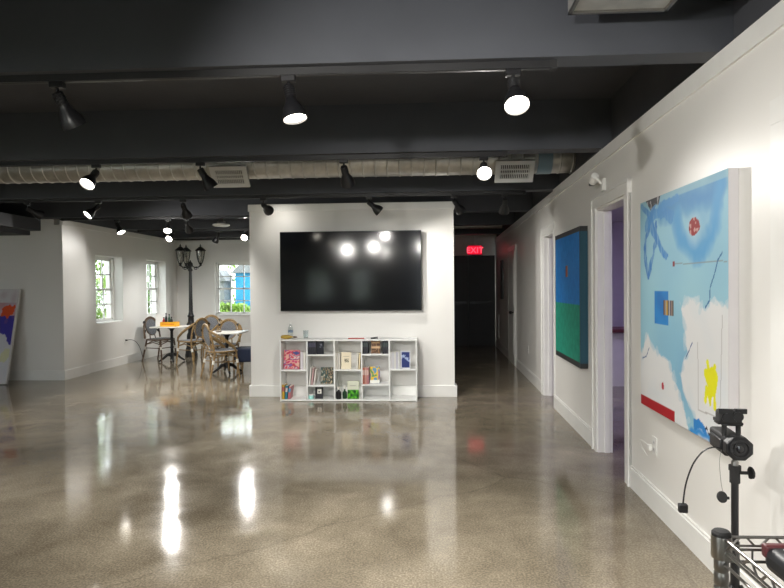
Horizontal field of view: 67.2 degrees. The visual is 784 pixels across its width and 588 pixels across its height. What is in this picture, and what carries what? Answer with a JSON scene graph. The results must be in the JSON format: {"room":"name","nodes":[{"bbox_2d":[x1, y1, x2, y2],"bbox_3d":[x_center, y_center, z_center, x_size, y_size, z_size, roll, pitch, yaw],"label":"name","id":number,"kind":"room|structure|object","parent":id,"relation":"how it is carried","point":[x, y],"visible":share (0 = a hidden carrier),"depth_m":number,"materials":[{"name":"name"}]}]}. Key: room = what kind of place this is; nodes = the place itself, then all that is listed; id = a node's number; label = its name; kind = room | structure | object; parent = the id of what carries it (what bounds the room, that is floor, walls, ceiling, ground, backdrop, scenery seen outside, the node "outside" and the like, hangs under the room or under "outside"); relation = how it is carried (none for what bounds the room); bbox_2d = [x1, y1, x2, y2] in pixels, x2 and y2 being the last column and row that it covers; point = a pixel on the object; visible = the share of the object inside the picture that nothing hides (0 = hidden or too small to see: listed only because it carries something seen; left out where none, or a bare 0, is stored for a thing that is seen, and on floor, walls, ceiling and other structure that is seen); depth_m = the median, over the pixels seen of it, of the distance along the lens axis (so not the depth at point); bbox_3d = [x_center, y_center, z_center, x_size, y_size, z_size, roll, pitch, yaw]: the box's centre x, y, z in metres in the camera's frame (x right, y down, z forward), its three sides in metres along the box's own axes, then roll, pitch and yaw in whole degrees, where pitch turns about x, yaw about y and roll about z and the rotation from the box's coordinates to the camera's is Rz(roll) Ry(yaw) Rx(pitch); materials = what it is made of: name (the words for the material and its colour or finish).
{"room":"art gallery","nodes":[
{"label":"art gallery","id":0,"kind":"room"},
{"bbox_2d":[0,219,59,370],"bbox_3d":[-6.851,-0.096,9.310,3.345,2.870,0.300,0,1,3],"label":"wall","id":1,"kind":"structure","parent":0,"point":[26,261],"depth_m":9.10,"materials":[{"name":"white paint"}]},
{"bbox_2d":[0,212,40,235],"bbox_3d":[-7.052,-0.994,7.561,3.140,0.245,3.190,0,1,3],"label":"beam","id":2,"kind":"structure","parent":1,"relation":"attached to","point":[10,224],"depth_m":8.68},
{"bbox_2d":[8,370,65,379],"bbox_3d":[-6.771,1.266,9.165,3.497,0.150,0.017,0,1,3],"label":"baseboard","id":3,"kind":"structure","parent":1,"relation":"attached to","point":[28,374],"depth_m":9.09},
{"bbox_2d":[0,192,531,218],"bbox_3d":[-3.101,-1.363,8.877,10.900,0.390,0.160,0,1,3],"label":"beam","id":4,"kind":"structure","parent":1,"relation":"attached to","point":[516,202],"depth_m":8.78,"materials":[{"name":"paint"}]},
{"bbox_2d":[54,219,177,369],"bbox_3d":[-5.112,-0.137,11.347,0.355,2.870,4.550,0,1,3],"label":"wall","id":5,"kind":"structure","parent":0,"point":[130,255],"depth_m":10.51,"materials":[{"name":"white paint"}]},
{"bbox_2d":[95,256,120,323],"bbox_3d":[-5.154,-0.081,10.493,0.200,1.180,0.900,0,1,3],"label":"window","id":6,"kind":"structure","parent":5,"relation":"in","point":[110,274],"depth_m":10.87,"materials":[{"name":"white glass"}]},
{"bbox_2d":[53,220,176,243],"bbox_3d":[-5.009,-1.001,11.200,0.150,0.320,4.310,0,1,3],"label":"trim","id":7,"kind":"structure","parent":5,"relation":"attached to","point":[67,231],"depth_m":9.46,"materials":[{"name":"white paint"}]},
{"bbox_2d":[66,343,177,379],"bbox_3d":[-4.938,1.223,11.231,0.052,0.150,4.300,0,1,3],"label":"baseboard","id":8,"kind":"structure","parent":5,"relation":"attached to","point":[94,367],"depth_m":10.49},
{"bbox_2d":[146,261,158,316],"bbox_3d":[-5.057,-0.105,12.336,0.200,1.180,0.890,0,1,3],"label":"window","id":9,"kind":"structure","parent":5,"relation":"in","point":[149,263],"depth_m":12.71,"materials":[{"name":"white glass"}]},
{"bbox_2d":[61,215,248,220],"bbox_3d":[-2.225,-1.156,8.834,5.610,0.038,0.040,0,1,3],"label":"track","id":10,"kind":"object","parent":5,"relation":"attached to","point":[236,216],"visible":0.57,"depth_m":8.89,"materials":[{"name":"metal"}]},
{"bbox_2d":[114,220,125,234],"bbox_3d":[-4.115,-1.007,8.901,0.175,0.235,0.123,0,1,3],"label":"spotlight","id":11,"kind":"object","parent":10,"relation":"hanging from","point":[120,231],"visible":1,"depth_m":8.90,"materials":[{"name":"black metal"}]},
{"bbox_2d":[163,219,171,233],"bbox_3d":[-3.350,-1.014,8.831,0.132,0.231,0.175,0,1,3],"label":"spotlight","id":12,"kind":"object","parent":10,"relation":"hanging from","point":[167,229],"visible":1,"depth_m":8.81,"materials":[{"name":"black metal"}]},
{"bbox_2d":[183,219,193,233],"bbox_3d":[-3.094,-1.024,8.956,0.122,0.219,0.192,0,1,3],"label":"spotlight","id":13,"kind":"object","parent":10,"relation":"hanging from","point":[188,229],"visible":0.98,"depth_m":8.94,"materials":[{"name":"black metal"}]},
{"bbox_2d":[137,228,248,231],"bbox_3d":[-2.001,-1.182,10.724,5.360,0.038,0.040,0,1,3],"label":"track","id":14,"kind":"object","parent":5,"relation":"attached to","point":[233,229],"visible":0.43,"depth_m":10.78,"materials":[{"name":"metal"}]},
{"bbox_2d":[118,212,514,230],"bbox_3d":[-1.454,-1.401,10.693,7.800,0.390,0.160,0,1,3],"label":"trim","id":15,"kind":"structure","parent":5,"relation":"attached to","point":[489,218],"depth_m":10.69,"materials":[{"name":"paint"}]},
{"bbox_2d":[163,225,502,238],"bbox_3d":[-1.355,-1.426,12.590,7.800,0.390,0.160,0,1,3],"label":"beam","id":16,"kind":"structure","parent":5,"relation":"attached to","point":[178,234],"depth_m":12.62,"materials":[{"name":"paint"}]},
{"bbox_2d":[177,238,250,342],"bbox_3d":[-1.954,-0.190,13.334,6.015,2.870,0.250,0,1,3],"label":"wall","id":17,"kind":"structure","parent":0,"point":[204,277],"depth_m":13.33,"materials":[{"name":"white paint"}]},
{"bbox_2d":[177,240,249,243],"bbox_3d":[-2.000,-1.178,13.191,5.755,0.070,0.014,0,1,3],"label":"trim","id":18,"kind":"structure","parent":17,"relation":"attached to","point":[242,241],"depth_m":13.29,"materials":[{"name":"paint"}]},
{"bbox_2d":[179,343,250,349],"bbox_3d":[-1.979,1.172,13.220,5.755,0.150,0.016,0,1,3],"label":"baseboard","id":19,"kind":"structure","parent":17,"relation":"attached to","point":[198,346],"depth_m":13.33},
{"bbox_2d":[216,262,249,314],"bbox_3d":[-3.363,-0.123,13.333,1.270,1.200,0.200,0,1,3],"label":"window","id":20,"kind":"structure","parent":17,"relation":"in","point":[218,264],"depth_m":13.40,"materials":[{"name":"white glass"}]},
{"bbox_2d":[0,65,641,112],"bbox_3d":[-1.629,-1.577,5.472,14.600,0.100,17.600,0,1,3],"label":"ceiling","id":21,"kind":"structure","parent":0,"point":[583,82],"depth_m":4.42,"materials":[{"name":"paint"}]},
{"bbox_2d":[213,218,229,226],"bbox_3d":[-2.867,-1.353,9.896,0.290,0.440,0.290,0,1,3],"label":"ceiling light","id":22,"kind":"object","parent":21,"relation":"hanging from","point":[220,223],"visible":0.79,"depth_m":9.85,"materials":[{"name":"silver metal"}]},
{"bbox_2d":[0,153,575,187],"bbox_3d":[-3.329,-1.293,6.227,10.520,0.413,0.392,0,1,3],"label":"air duct","id":23,"kind":"object","parent":21,"relation":"hanging from","point":[513,168],"visible":0.59,"depth_m":6.02,"materials":[{"name":"metal"}]},
{"bbox_2d":[215,170,244,183],"bbox_3d":[-1.657,-1.198,6.026,0.290,0.127,0.103,0,1,3],"label":"grille","id":24,"kind":"object","parent":23,"relation":"attached to","point":[221,176],"depth_m":6.02,"materials":[{"name":"metal"}]},
{"bbox_2d":[499,165,529,177],"bbox_3d":[1.220,-1.226,5.882,0.290,0.120,0.095,0,1,3],"label":"register","id":25,"kind":"object","parent":23,"relation":"attached to","point":[505,171],"depth_m":5.88,"materials":[{"name":"metal"}]},
{"bbox_2d":[467,235,482,254],"bbox_3d":[1.867,-1.268,13.277,0.372,0.780,0.080,0,1,3],"label":"exit sign","id":26,"kind":"object","parent":21,"relation":"hanging from","point":[474,249],"visible":0.94,"depth_m":13.26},
{"bbox_2d":[568,0,676,14],"bbox_3d":[0.974,-1.372,2.174,0.430,0.270,0.880,0,1,3],"label":"ceiling box","id":27,"kind":"object","parent":21,"relation":"attached to","point":[575,7],"visible":1,"depth_m":2.57,"materials":[{"name":"silver metal"}]},
{"bbox_2d":[249,209,454,384],"bbox_3d":[-0.513,0.092,7.574,2.602,2.430,0.160,0,1,3],"label":"wall","id":28,"kind":"structure","parent":0,"point":[433,325],"depth_m":7.49,"materials":[{"name":"white paint"}]},
{"bbox_2d":[280,230,421,310],"bbox_3d":[-0.521,-0.289,7.448,1.786,1.003,0.078,0,1,3],"label":"television","id":29,"kind":"object","parent":28,"relation":"attached to","point":[321,270],"visible":1,"depth_m":7.41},
{"bbox_2d":[248,201,454,211],"bbox_3d":[-0.524,-1.108,7.558,2.630,0.090,0.191,0,1,3],"label":"trim","id":30,"kind":"structure","parent":28,"relation":"attached to","point":[444,204],"depth_m":7.46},
{"bbox_2d":[249,383,456,396],"bbox_3d":[-0.501,1.234,7.589,2.655,0.145,0.196,0,1,3],"label":"baseboard","id":31,"kind":"structure","parent":28,"relation":"attached to","point":[254,390],"depth_m":7.47,"materials":[{"name":"wood"}]},
{"bbox_2d":[0,346,713,587],"bbox_3d":[-1.603,1.393,5.510,14.600,0.100,17.600,0,1,3],"label":"floor","id":32,"kind":"structure","parent":0,"point":[149,473],"depth_m":4.03,"materials":[{"name":"concrete"}]},
{"bbox_2d":[0,289,20,383],"bbox_3d":[-6.198,0.632,8.890,1.040,1.408,0.364,0,1,3],"label":"painting","id":33,"kind":"object","parent":32,"relation":"on","point":[9,298],"visible":1,"depth_m":8.88,"materials":[{"name":"fabric"}]},
{"bbox_2d":[142,316,176,361],"bbox_3d":[-4.505,0.865,11.431,0.496,0.860,0.458,0,1,21],"label":"bistro chair","id":34,"kind":"object","parent":32,"relation":"on","point":[150,321],"visible":0.9,"depth_m":11.43,"materials":[{"name":"wicker"}]},
{"bbox_2d":[149,325,189,362],"bbox_3d":[-4.208,0.950,11.279,0.620,0.678,0.540,0,1,3],"label":"cafe table","id":35,"kind":"object","parent":32,"relation":"on","point":[171,354],"visible":0.94,"depth_m":11.24,"materials":[{"name":"white stone"}]},
{"bbox_2d":[155,314,164,325],"bbox_3d":[-4.432,0.499,11.275,0.170,0.230,0.062,-1,1,-5],"label":"menu board","id":36,"kind":"object","parent":35,"relation":"on","point":[159,317],"visible":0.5,"depth_m":11.28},
{"bbox_2d":[160,321,179,326],"bbox_3d":[-4.215,0.570,11.194,0.300,0.085,0.180,0,1,3],"label":"box","id":37,"kind":"object","parent":35,"relation":"on","point":[174,323],"visible":1,"depth_m":11.11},
{"bbox_2d":[175,244,205,356],"bbox_3d":[-4.080,0.127,12.053,0.588,2.306,0.459,0,1,3],"label":"street lamp","id":38,"kind":"object","parent":32,"relation":"on","point":[189,265],"visible":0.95,"depth_m":12.00,"materials":[{"name":"metal"}]},
{"bbox_2d":[176,318,211,364],"bbox_3d":[-3.700,0.863,11.009,0.496,0.860,0.568,0,1,31],"label":"bistro chair","id":39,"kind":"object","parent":32,"relation":"on","point":[199,322],"visible":0.76,"depth_m":10.86,"materials":[{"name":"wicker"}]},
{"bbox_2d":[200,315,224,358],"bbox_3d":[-3.608,0.852,11.860,0.568,0.860,0.496,-1,1,-22],"label":"bistro chair","id":40,"kind":"object","parent":32,"relation":"on","point":[213,319],"visible":0.33,"depth_m":12.05,"materials":[{"name":"wicker"}]},
{"bbox_2d":[200,323,239,380],"bbox_3d":[-2.693,0.877,9.230,0.496,0.860,0.568,-1,1,-37],"label":"bistro chair","id":41,"kind":"object","parent":32,"relation":"on","point":[207,337],"visible":1,"depth_m":9.15,"materials":[{"name":"wicker"}]},
{"bbox_2d":[209,319,242,370],"bbox_3d":[-2.884,0.866,10.222,0.568,0.860,0.496,-1,1,0],"label":"bistro chair","id":42,"kind":"object","parent":32,"relation":"on","point":[229,324],"visible":0.73,"depth_m":10.40,"materials":[{"name":"wicker"}]},
{"bbox_2d":[212,330,247,374],"bbox_3d":[-2.714,0.958,9.699,0.570,0.678,0.520,0,1,3],"label":"cafe table","id":43,"kind":"object","parent":32,"relation":"on","point":[226,334],"visible":0.8,"depth_m":9.67,"materials":[{"name":"white stone"}]},
{"bbox_2d":[234,346,250,373],"bbox_3d":[-2.337,1.086,9.701,0.430,0.422,0.400,-1,1,0],"label":"stool","id":44,"kind":"object","parent":32,"relation":"on","point":[244,352],"visible":0.32,"depth_m":9.50,"materials":[{"name":"blue fabric"}]},
{"bbox_2d":[234,346,250,361],"bbox_3d":[-2.338,0.985,9.699,0.430,0.220,0.400,0,1,0],"label":"cushion","id":45,"kind":"object","parent":44,"relation":"on","point":[244,352],"depth_m":9.50,"materials":[{"name":"blue fabric"}]},
{"bbox_2d":[279,337,417,401],"bbox_3d":[-0.529,0.931,7.338,1.684,0.757,0.285,0,1,3],"label":"bookshelf","id":46,"kind":"object","parent":32,"relation":"on","point":[282,342],"visible":0.71,"depth_m":7.24,"materials":[{"name":"white laminate"}]},
{"bbox_2d":[288,384,293,398],"bbox_3d":[-1.258,1.216,7.342,0.047,0.162,0.161,0,1,3],"label":"book","id":47,"kind":"object","parent":46,"relation":"on","point":[291,387],"visible":1,"depth_m":7.28,"materials":[{"name":"paper"}]},
{"bbox_2d":[283,350,299,368],"bbox_3d":[-1.246,0.813,7.336,0.200,0.234,0.069,0,1,3],"label":"book","id":48,"kind":"object","parent":46,"relation":"on","point":[291,357],"visible":1,"depth_m":7.32,"materials":[{"name":"paper"}]},
{"bbox_2d":[313,367,318,384],"bbox_3d":[-0.942,1.020,7.324,0.047,0.196,0.160,0,1,3],"label":"book","id":49,"kind":"object","parent":46,"relation":"on","point":[317,368],"visible":1,"depth_m":7.26,"materials":[{"name":"paper"}]},
{"bbox_2d":[315,387,322,398],"bbox_3d":[-0.898,1.221,7.283,0.095,0.141,0.030,0,1,3],"label":"book","id":50,"kind":"object","parent":46,"relation":"on","point":[318,390],"visible":1,"depth_m":7.27,"materials":[{"name":"paper"}]},
{"bbox_2d":[317,341,323,353],"bbox_3d":[-0.882,0.659,7.254,0.088,0.164,0.029,0,1,3],"label":"book","id":51,"kind":"object","parent":46,"relation":"on","point":[320,344],"visible":1,"depth_m":7.24,"materials":[{"name":"paper"}]},
{"bbox_2d":[321,367,327,383],"bbox_3d":[-0.840,1.011,7.327,0.090,0.206,0.049,0,1,3],"label":"book","id":52,"kind":"object","parent":46,"relation":"on","point":[324,370],"visible":1,"depth_m":7.32,"materials":[{"name":"paper"}]},
{"bbox_2d":[328,367,333,383],"bbox_3d":[-0.757,1.011,7.323,0.070,0.206,0.049,0,1,3],"label":"book","id":53,"kind":"object","parent":46,"relation":"on","point":[330,369],"visible":1,"depth_m":7.31,"materials":[{"name":"paper"}]},
{"bbox_2d":[341,352,350,368],"bbox_3d":[-0.563,0.820,7.266,0.122,0.206,0.042,0,1,3],"label":"book","id":54,"kind":"object","parent":46,"relation":"on","point":[345,356],"visible":1,"depth_m":7.26,"materials":[{"name":"paper"}]},
{"bbox_2d":[347,381,358,398],"bbox_3d":[-0.476,1.181,7.257,0.140,0.216,0.043,0,1,3],"label":"book","id":55,"kind":"object","parent":46,"relation":"on","point":[353,386],"visible":1,"depth_m":7.25,"materials":[{"name":"paper"}]},
{"bbox_2d":[370,367,379,382],"bbox_3d":[-0.211,0.997,7.262,0.122,0.206,0.045,0,1,3],"label":"book","id":56,"kind":"object","parent":46,"relation":"on","point":[374,371],"visible":1,"depth_m":7.25,"materials":[{"name":"paper"}]},
{"bbox_2d":[371,341,379,352],"bbox_3d":[-0.200,0.650,7.250,0.112,0.159,0.032,0,1,3],"label":"book","id":57,"kind":"object","parent":46,"relation":"on","point":[375,345],"visible":0.99,"depth_m":7.24,"materials":[{"name":"brown paper"}]},
{"bbox_2d":[400,351,409,368],"bbox_3d":[0.165,0.805,7.227,0.120,0.213,0.039,0,1,3],"label":"book","id":58,"kind":"object","parent":46,"relation":"on","point":[405,355],"visible":1,"depth_m":7.22,"materials":[{"name":"paper"}]},
{"bbox_2d":[612,327,623,385],"bbox_3d":[3.466,0.868,8.293,1.100,0.790,0.500,0,1,1],"label":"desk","id":59,"kind":"object","parent":32,"relation":"on","point":[617,332],"visible":0.08,"depth_m":8.10,"materials":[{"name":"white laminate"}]},
{"bbox_2d":[728,459,754,587],"bbox_3d":[1.253,0.971,2.202,0.381,0.779,0.334,0,1,3],"label":"stand","id":60,"kind":"object","parent":32,"relation":"on","point":[734,468],"visible":0.82,"depth_m":2.14,"materials":[{"name":"black metal"}]},
{"bbox_2d":[678,408,752,512],"bbox_3d":[1.168,0.601,2.180,0.237,0.382,0.208,0,1,11],"label":"camcorder","id":61,"kind":"object","parent":60,"relation":"attached to","point":[730,443],"visible":1,"depth_m":2.11,"materials":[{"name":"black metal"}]},
{"bbox_2d":[723,435,752,460],"bbox_3d":[1.225,0.544,2.090,0.088,0.084,0.035,0,1,11],"label":"hood","id":62,"kind":"object","parent":61,"relation":"attached to","point":[737,447],"depth_m":2.07,"materials":[{"name":"black plastic"}]},
{"bbox_2d":[711,527,783,587],"bbox_3d":[0.958,0.906,0.753,0.780,0.951,0.659,0,1,3],"label":"wire cart","id":63,"kind":"object","parent":32,"relation":"on","point":[722,546],"visible":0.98,"depth_m":1.06,"materials":[{"name":"silver metal"}]},
{"bbox_2d":[762,543,783,580],"bbox_3d":[0.823,0.466,0.781,0.361,0.047,0.523,0,1,3],"label":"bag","id":64,"kind":"object","parent":63,"relation":"on","point":[773,553],"visible":1,"depth_m":1.02,"materials":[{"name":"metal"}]},
{"bbox_2d":[454,234,496,345],"bbox_3d":[1.772,-0.229,13.780,1.800,2.870,0.150,0,1,3],"label":"wall","id":65,"kind":"structure","parent":0,"point":[461,242],"depth_m":13.68,"materials":[{"name":"white paint"}]},
{"bbox_2d":[454,255,494,345],"bbox_3d":[1.773,0.157,13.745,1.260,2.100,0.130,0,1,3],"label":"door","id":66,"kind":"structure","parent":65,"relation":"in","point":[474,276],"depth_m":13.72,"materials":[{"name":"black metal"}]},
{"bbox_2d":[612,222,623,326],"bbox_3d":[3.642,0.063,5.841,3.679,2.460,7.880,0,1,3],"label":"wall","id":67,"kind":"structure","parent":0,"point":[617,227],"depth_m":9.64,"materials":[{"name":"paint"}]},
{"bbox_2d":[0,173,558,199],"bbox_3d":[-3.199,-1.338,6.999,10.900,0.390,0.160,0,1,3],"label":"beam","id":68,"kind":"structure","parent":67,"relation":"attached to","point":[541,182],"depth_m":6.82,"materials":[{"name":"paint"}]},
{"bbox_2d":[0,98,611,161],"bbox_3d":[-3.303,-1.311,5.002,10.900,0.390,0.160,0,1,3],"label":"beam","id":69,"kind":"structure","parent":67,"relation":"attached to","point":[560,125],"depth_m":4.79,"materials":[{"name":"paint"}]},
{"bbox_2d":[0,0,732,75],"bbox_3d":[-3.404,-1.285,3.075,10.900,0.390,0.140,0,1,3],"label":"beam","id":70,"kind":"structure","parent":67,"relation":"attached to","point":[37,37],"depth_m":2.85,"materials":[{"name":"paint"}]},
{"bbox_2d":[612,206,623,221],"bbox_3d":[3.659,-1.147,5.824,3.624,0.040,7.879,0,1,3],"label":"ceiling","id":71,"kind":"structure","parent":0,"point":[617,214],"depth_m":8.62,"materials":[{"name":"paint"}]},
{"bbox_2d":[495,0,783,585],"bbox_3d":[1.812,-0.118,5.176,0.160,2.870,17.000,0,1,4],"label":"wall","id":72,"kind":"structure","parent":0,"point":[724,124],"depth_m":3.10,"materials":[{"name":"white paint"}]},
{"bbox_2d":[0,151,507,166],"bbox_3d":[-3.422,-1.096,5.001,8.720,0.038,0.040,0,1,3],"label":"track","id":73,"kind":"object","parent":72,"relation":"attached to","point":[501,153],"visible":1,"depth_m":4.86,"materials":[{"name":"metal"}]},
{"bbox_2d":[79,164,100,189],"bbox_3d":[-2.503,-0.972,4.886,0.122,0.229,0.183,0,1,3],"label":"spotlight","id":74,"kind":"object","parent":73,"relation":"hanging from","point":[88,182],"visible":1,"depth_m":4.86,"materials":[{"name":"black metal"}]},
{"bbox_2d":[195,162,217,190],"bbox_3d":[-1.546,-0.978,4.949,0.161,0.235,0.143,0,1,3],"label":"spotlight","id":75,"kind":"object","parent":73,"relation":"hanging from","point":[208,182],"visible":1,"depth_m":4.90,"materials":[{"name":"black metal"}]},
{"bbox_2d":[339,159,354,188],"bbox_3d":[-0.373,-0.992,4.913,0.122,0.227,0.185,0,1,3],"label":"spotlight","id":76,"kind":"object","parent":73,"relation":"hanging from","point":[347,181],"visible":1,"depth_m":4.88,"materials":[{"name":"black metal"}]},
{"bbox_2d":[477,156,491,180],"bbox_3d":[0.731,-1.005,4.708,0.122,0.214,0.194,0,1,3],"label":"spotlight","id":77,"kind":"object","parent":73,"relation":"hanging from","point":[484,172],"visible":1,"depth_m":4.66,"materials":[{"name":"black metal"}]},
{"bbox_2d":[0,191,525,202],"bbox_3d":[-3.322,-1.123,7.009,9.710,0.038,0.040,0,1,3],"label":"track","id":78,"kind":"object","parent":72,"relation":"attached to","point":[473,192],"visible":1,"depth_m":6.89,"materials":[{"name":"metal"}]},
{"bbox_2d":[24,202,44,219],"bbox_3d":[-4.306,-0.998,7.114,0.123,0.204,0.210,0,1,33],"label":"spotlight","id":79,"kind":"object","parent":78,"relation":"hanging from","point":[38,214],"visible":1,"depth_m":7.10,"materials":[{"name":"black metal"}]},
{"bbox_2d":[83,201,101,218],"bbox_3d":[-3.550,-0.992,6.974,0.123,0.224,0.196,0,1,31],"label":"spotlight","id":80,"kind":"object","parent":78,"relation":"hanging from","point":[89,213],"visible":1,"depth_m":6.95,"materials":[{"name":"black metal"}]},
{"bbox_2d":[179,199,191,219],"bbox_3d":[-2.460,-1.000,7.034,0.122,0.229,0.183,0,1,3],"label":"spotlight","id":81,"kind":"object","parent":78,"relation":"hanging from","point":[186,214],"visible":1,"depth_m":7.00,"materials":[{"name":"black metal"}]},
{"bbox_2d":[260,198,273,215],"bbox_3d":[-1.479,-1.029,6.995,0.123,0.187,0.198,0,1,3],"label":"spotlight","id":82,"kind":"object","parent":78,"relation":"hanging from","point":[268,210],"visible":1,"depth_m":6.98,"materials":[{"name":"black metal"}]},
{"bbox_2d":[366,196,382,215],"bbox_3d":[-0.202,-1.022,6.882,0.202,0.220,0.126,0,1,3],"label":"spotlight","id":83,"kind":"object","parent":78,"relation":"hanging from","point":[376,209],"visible":1,"depth_m":6.83,"materials":[{"name":"black metal"}]},
{"bbox_2d":[451,195,465,214],"bbox_3d":[0.775,-1.029,6.841,0.123,0.223,0.199,0,1,34],"label":"spotlight","id":84,"kind":"object","parent":78,"relation":"hanging from","point":[460,209],"visible":1,"depth_m":6.82,"materials":[{"name":"black metal"}]},
{"bbox_2d":[499,194,508,214],"bbox_3d":[1.301,-1.029,6.833,0.122,0.232,0.177,0,1,3],"label":"spotlight","id":85,"kind":"object","parent":78,"relation":"hanging from","point":[503,210],"visible":1,"depth_m":6.80,"materials":[{"name":"black metal"}]},
{"bbox_2d":[0,60,556,84],"bbox_3d":[-2.844,-1.076,3.039,7.280,0.038,0.040,0,1,3],"label":"track","id":86,"kind":"object","parent":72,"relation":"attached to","point":[551,65],"visible":1,"depth_m":2.90,"materials":[{"name":"metal"}]},
{"bbox_2d":[49,81,86,130],"bbox_3d":[-1.651,-0.952,3.028,0.123,0.236,0.166,0,1,18],"label":"spotlight","id":87,"kind":"object","parent":86,"relation":"hanging from","point":[70,118],"visible":1,"depth_m":2.99,"materials":[{"name":"black metal"}]},
{"bbox_2d":[281,75,307,124],"bbox_3d":[-0.481,-0.961,2.897,0.131,0.235,0.123,0,1,3],"label":"spotlight","id":88,"kind":"object","parent":86,"relation":"hanging from","point":[293,113],"visible":1,"depth_m":2.89,"materials":[{"name":"black metal"}]},
{"bbox_2d":[504,68,529,115],"bbox_3d":[0.588,-0.969,2.801,0.122,0.235,0.168,0,1,3],"label":"spotlight","id":89,"kind":"object","parent":86,"relation":"hanging from","point":[516,101],"visible":1,"depth_m":2.79,"materials":[{"name":"black metal"}]},
{"bbox_2d":[454,225,501,228],"bbox_3d":[1.605,-1.368,11.915,1.220,0.098,0.100,0,1,3],"label":"duct pipe","id":90,"kind":"object","parent":72,"relation":"attached to","point":[486,226],"visible":0.36,"depth_m":11.87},
{"bbox_2d":[500,260,503,298],"bbox_3d":[2.274,-0.298,12.219,0.027,0.800,0.380,0,1,4],"label":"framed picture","id":91,"kind":"object","parent":72,"relation":"attached to","point":[501,261],"visible":1,"depth_m":12.14,"materials":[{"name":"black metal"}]},
{"bbox_2d":[508,244,516,366],"bbox_3d":[2.164,0.192,10.545,0.250,2.105,1.040,0,1,3],"label":"door","id":92,"kind":"structure","parent":72,"relation":"in","point":[512,250],"depth_m":10.32,"materials":[{"name":"wood"}]},
{"bbox_2d":[496,340,540,391],"bbox_3d":[2.166,1.170,10.583,0.016,0.150,6.000,0,1,4],"label":"baseboard","id":93,"kind":"structure","parent":72,"relation":"attached to","point":[521,367],"depth_m":9.06,"materials":[{"name":"wood"}]},
{"bbox_2d":[540,222,554,395],"bbox_3d":[1.948,0.231,7.141,0.143,2.120,0.890,0,1,4],"label":"door frame","id":94,"kind":"structure","parent":72,"relation":"in","point":[547,263],"depth_m":7.45,"materials":[{"name":"wood"}]},
{"bbox_2d":[555,226,587,368],"bbox_3d":[1.742,0.023,5.768,0.069,1.265,1.093,0,1,4],"label":"painting","id":95,"kind":"object","parent":72,"relation":"attached to","point":[571,246],"visible":1,"depth_m":5.49},
{"bbox_2d":[589,173,605,191],"bbox_3d":[1.636,-0.891,4.717,0.109,0.150,0.140,0,1,4],"label":"camera","id":96,"kind":"object","parent":72,"relation":"attached to","point":[594,178],"visible":0.98,"depth_m":4.68,"materials":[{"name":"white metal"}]},
{"bbox_2d":[590,178,631,486],"bbox_3d":[1.730,0.261,4.543,0.143,2.130,0.985,0,1,4],"label":"door frame","id":97,"kind":"structure","parent":72,"relation":"in","point":[602,205],"depth_m":4.90,"materials":[{"name":"wood"}]},
{"bbox_2d":[495,0,783,242],"bbox_3d":[1.769,-1.115,5.166,0.119,0.095,17.000,0,1,4],"label":"trim","id":98,"kind":"structure","parent":72,"relation":"attached to","point":[771,21],"depth_m":3.12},
{"bbox_2d":[640,440,652,455],"bbox_3d":[1.594,0.973,3.707,0.046,0.104,0.138,0,1,4],"label":"power adapter","id":99,"kind":"object","parent":72,"relation":"attached to","point":[649,446],"visible":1,"depth_m":3.66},
{"bbox_2d":[652,435,656,456],"bbox_3d":[1.619,0.939,3.640,0.008,0.116,0.072,0,1,4],"label":"wall outlet","id":100,"kind":"object","parent":72,"relation":"attached to","point":[654,439],"visible":1,"depth_m":3.63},
{"bbox_2d":[554,395,761,587],"bbox_3d":[1.472,1.290,1.730,0.016,0.150,10.040,0,1,4],"label":"baseboard","id":101,"kind":"structure","parent":72,"relation":"attached to","point":[684,528],"depth_m":3.42,"materials":[{"name":"wood"}]},
{"bbox_2d":[640,168,738,441],"bbox_3d":[1.556,0.068,3.177,0.046,1.265,1.130,0,1,4],"label":"painting","id":102,"kind":"object","parent":72,"relation":"attached to","point":[689,234],"visible":0.97,"depth_m":2.99,"materials":[{"name":"fabric"}]},
{"bbox_2d":[770,94,783,587],"bbox_3d":[1.466,0.307,1.793,0.022,2.115,1.090,0,1,4],"label":"door","id":103,"kind":"structure","parent":72,"relation":"in","point":[777,104],"depth_m":2.29,"materials":[{"name":"wood"}]},
{"label":"outside","id":104,"kind":"structure","parent":0,"visible":0},
{"bbox_3d":[0.274,1.393,5.012,60.000,0.120,70.000,0,1,3],"label":"ground","id":105,"kind":"structure","parent":104,"visible":0},
{"bbox_2d":[95,260,105,318],"bbox_3d":[-6.931,-0.138,12.976,1.486,2.899,1.665,0,1,3],"label":"shrub","id":106,"kind":"object","parent":105,"relation":"on","point":[98,270],"visible":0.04,"depth_m":13.11,"materials":[{"name":"green plant"}]},
{"bbox_2d":[147,264,151,313],"bbox_3d":[-6.602,-0.220,15.567,1.389,2.968,1.703,0,1,3],"label":"shrub","id":107,"kind":"object","parent":105,"relation":"on","point":[147,264],"visible":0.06,"depth_m":15.46,"materials":[{"name":"green plant"}]},
{"bbox_2d":[220,270,233,302],"bbox_3d":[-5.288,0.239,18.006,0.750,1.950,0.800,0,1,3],"label":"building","id":108,"kind":"structure","parent":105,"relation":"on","point":[225,282],"depth_m":17.81,"materials":[{"name":"white"}]},
{"bbox_2d":[220,265,236,303],"bbox_3d":[-5.329,-0.596,20.892,4.564,3.581,1.477,0,1,3],"label":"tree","id":109,"kind":"object","parent":105,"relation":"on","point":[233,266],"visible":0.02,"depth_m":20.89,"materials":[{"name":"green plant"}]},
{"bbox_2d":[220,302,249,311],"bbox_3d":[-4.535,0.714,16.672,1.618,1.058,1.064,0,1,3],"label":"shrub","id":110,"kind":"object","parent":105,"relation":"on","point":[224,307],"visible":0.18,"depth_m":16.45,"materials":[{"name":"green plant"}]},
{"bbox_2d":[232,265,249,310],"bbox_3d":[-4.256,0.101,18.325,1.220,2.200,0.850,0,1,3],"label":"shed","id":111,"kind":"object","parent":105,"relation":"on","point":[239,281],"visible":0.18,"depth_m":18.01,"materials":[{"name":"wood"}]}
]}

